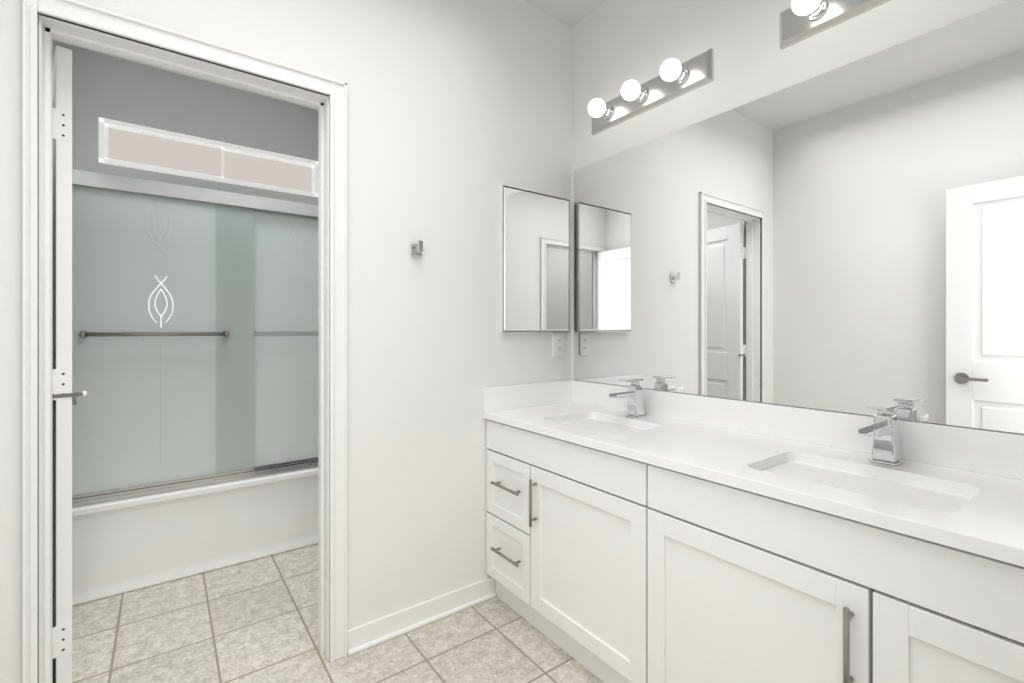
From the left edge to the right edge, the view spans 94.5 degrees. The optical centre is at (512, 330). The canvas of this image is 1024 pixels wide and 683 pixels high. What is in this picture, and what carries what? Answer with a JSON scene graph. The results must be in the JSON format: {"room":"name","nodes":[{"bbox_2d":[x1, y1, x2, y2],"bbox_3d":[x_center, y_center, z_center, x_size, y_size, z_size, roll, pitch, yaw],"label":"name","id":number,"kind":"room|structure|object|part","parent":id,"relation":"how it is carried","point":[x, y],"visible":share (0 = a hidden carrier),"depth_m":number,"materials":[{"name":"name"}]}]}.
{"room":"bathroom","nodes":[
{"label":"bathroom","id":0,"kind":"room"},
{"bbox_2d":[52,39,53,69],"bbox_3d":[-1.465,-0.182,1.095,0.100,2.760,3.780,0,0,-36],"label":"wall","id":1,"kind":"structure","parent":0,"point":[52,53],"depth_m":2.53,"materials":[{"name":"white paint"}]},
{"bbox_2d":[54,42,317,204],"bbox_3d":[-1.900,-0.182,3.059,1.530,2.760,0.100,0,0,-36],"label":"wall","id":2,"kind":"structure","parent":0,"point":[108,87],"depth_m":2.89,"materials":[{"name":"grey paint"}]},
{"bbox_2d":[99,117,317,197],"bbox_3d":[-1.876,-1.073,3.045,1.185,0.256,0.072,0,0,-36],"label":"transom","id":3,"kind":"object","parent":2,"relation":"attached to","point":[129,145],"visible":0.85,"depth_m":2.97,"materials":[{"name":"white glass"}]},
{"bbox_2d":[0,0,571,682],"bbox_3d":[-0.600,-0.182,1.834,2.170,2.760,0.105,0,0,-36],"label":"wall","id":4,"kind":"structure","parent":0,"point":[458,114],"depth_m":1.91,"materials":[{"name":"white paint"}]},
{"bbox_2d":[39,15,328,682],"bbox_3d":[-1.005,0.168,1.542,0.782,2.060,0.118,0,0,-36],"label":"door jamb","id":5,"kind":"structure","parent":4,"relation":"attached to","point":[50,29],"depth_m":1.38,"materials":[{"name":"white paint"}]},
{"bbox_2d":[52,45,86,682],"bbox_3d":[-1.583,0.179,1.643,0.746,2.022,0.135,0,0,44],"label":"door","id":6,"kind":"structure","parent":5,"relation":"attached to","point":[64,400],"depth_m":1.39,"materials":[{"name":"white paint"}]},
{"bbox_2d":[22,0,346,682],"bbox_3d":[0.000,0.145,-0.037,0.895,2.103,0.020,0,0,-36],"label":"door frame","id":7,"kind":"structure","parent":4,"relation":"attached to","point":[85,15],"depth_m":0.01,"materials":[{"name":"white paint"}]},
{"bbox_2d":[411,240,422,256],"bbox_3d":[-0.379,-0.329,1.903,0.048,0.058,0.046,0,0,-36],"label":"robe hook","id":8,"kind":"object","parent":4,"relation":"attached to","point":[416,249],"visible":1,"depth_m":1.90,"materials":[{"name":"silver metal"}]},
{"bbox_2d":[347,577,495,655],"bbox_3d":[-0.345,1.155,1.942,0.659,0.087,0.025,0,0,-36],"label":"baseboard","id":9,"kind":"structure","parent":4,"relation":"attached to","point":[367,635],"depth_m":1.89,"materials":[{"name":"white paint"}]},
{"bbox_2d":[483,380,570,409],"bbox_3d":[0.084,0.308,2.256,0.523,0.108,0.020,0,0,-36],"label":"backsplash","id":10,"kind":"structure","parent":4,"relation":"attached to","point":[543,393],"depth_m":2.23,"materials":[{"name":"white stone"}]},
{"bbox_2d":[501,185,569,331],"bbox_3d":[0.116,-0.327,2.280,0.416,0.670,0.025,0,0,-36],"label":"mirrored medicine cabinet","id":11,"kind":"object","parent":4,"relation":"attached to","point":[535,261],"visible":0.97,"depth_m":2.25,"materials":[{"name":"silver metal"}]},
{"bbox_2d":[553,334,563,355],"bbox_3d":[0.229,0.073,2.374,0.070,0.114,0.008,0,0,-36],"label":"duplex electrical outlet","id":12,"kind":"object","parent":4,"relation":"attached to","point":[558,344],"visible":1,"depth_m":2.37,"materials":[{"name":"white plastic"}]},
{"bbox_2d":[53,0,606,110],"bbox_3d":[-0.551,-1.587,1.768,2.370,0.050,3.780,0,0,-36],"label":"ceiling","id":13,"kind":"structure","parent":0,"point":[571,12],"depth_m":2.33,"materials":[{"name":"white paint"}]},
{"bbox_2d":[72,544,603,682],"bbox_3d":[-0.551,1.223,1.768,2.370,0.050,3.780,0,0,-36],"label":"floor","id":14,"kind":"structure","parent":0,"point":[254,621],"depth_m":1.82,"materials":[{"name":"tile"}]},
{"bbox_2d":[72,168,317,605],"bbox_3d":[-1.635,0.245,2.700,1.512,1.905,0.774,0,0,-36],"label":"bathtub","id":15,"kind":"object","parent":14,"relation":"on","point":[195,377],"visible":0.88,"depth_m":2.31,"materials":[{"name":"glass"}]},
{"bbox_3d":[-1.677,0.353,2.257,0.002,0.570,0.002,0,0,-36],"label":"etch stem","id":16,"kind":"part","parent":15,"relation":"part of","materials":[{"name":"white glass"}]},
{"bbox_2d":[483,414,1023,682],"bbox_3d":[0.616,0.795,1.535,0.561,0.807,1.812,0,0,-36],"label":"bathroom vanity","id":17,"kind":"object","parent":14,"relation":"on","point":[637,532],"depth_m":1.23,"materials":[{"name":"white paint"}]},
{"bbox_2d":[483,402,1023,557],"bbox_3d":[0.624,0.377,1.541,0.543,0.029,1.812,0,0,-36],"label":"countertop","id":18,"kind":"structure","parent":17,"relation":"on","point":[987,511],"depth_m":1.24,"materials":[{"name":"white stone"}]},
{"bbox_2d":[559,414,642,433],"bbox_3d":[0.350,0.456,1.873,0.307,0.152,0.412,0,0,-36],"label":"sink","id":19,"kind":"object","parent":18,"relation":"in","point":[588,419],"depth_m":1.97,"materials":[{"name":"white ceramic"}]},
{"bbox_2d":[607,378,646,417],"bbox_3d":[0.474,0.282,1.963,0.171,0.160,0.062,0,0,-36],"label":"faucet","id":20,"kind":"object","parent":18,"relation":"on","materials":[{"name":"silver metal"}]},
{"bbox_2d":[763,458,958,505],"bbox_3d":[0.850,0.456,1.177,0.297,0.152,0.430,0,0,-36],"label":"sink","id":21,"kind":"object","parent":18,"relation":"in","point":[903,488],"depth_m":1.22,"materials":[{"name":"white ceramic"}]},
{"bbox_2d":[855,402,906,465],"bbox_3d":[0.983,0.282,1.272,0.171,0.160,0.062,0,0,-36],"label":"faucet","id":22,"kind":"object","parent":18,"relation":"on","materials":[{"name":"silver metal"}]},
{"bbox_2d":[572,0,1023,434],"bbox_3d":[0.883,-0.182,1.734,0.100,2.760,2.025,0,0,-36],"label":"wall","id":23,"kind":"structure","parent":0,"point":[617,45],"depth_m":1.84,"materials":[{"name":"white paint"}]},
{"bbox_2d":[588,48,713,134],"bbox_3d":[0.523,-1.012,2.017,0.144,0.120,0.627,0,0,-36],"label":"sconce","id":24,"kind":"object","parent":23,"relation":"attached to","point":[675,78],"visible":1,"depth_m":1.97,"materials":[{"name":"silver metal"}]},
{"bbox_2d":[571,380,1023,481],"bbox_3d":[0.834,0.308,1.696,0.020,0.108,1.812,0,0,-36],"label":"backsplash","id":25,"kind":"structure","parent":23,"relation":"attached to","point":[985,451],"depth_m":1.48,"materials":[{"name":"white stone"}]},
{"bbox_2d":[574,0,1023,433],"bbox_3d":[0.845,-0.281,1.697,0.005,1.066,1.794,0,0,-36],"label":"vanity mirror","id":26,"kind":"object","parent":23,"relation":"attached to","point":[848,238],"visible":1,"depth_m":1.47,"materials":[{"name":"silver metal"}]},
{"bbox_2d":[780,0,890,49],"bbox_3d":[1.041,-1.012,1.313,0.144,0.120,0.626,0,0,-36],"label":"sconce","id":27,"kind":"object","parent":23,"relation":"attached to","point":[801,20],"visible":1,"depth_m":1.47,"materials":[{"name":"silver metal"}]}
]}

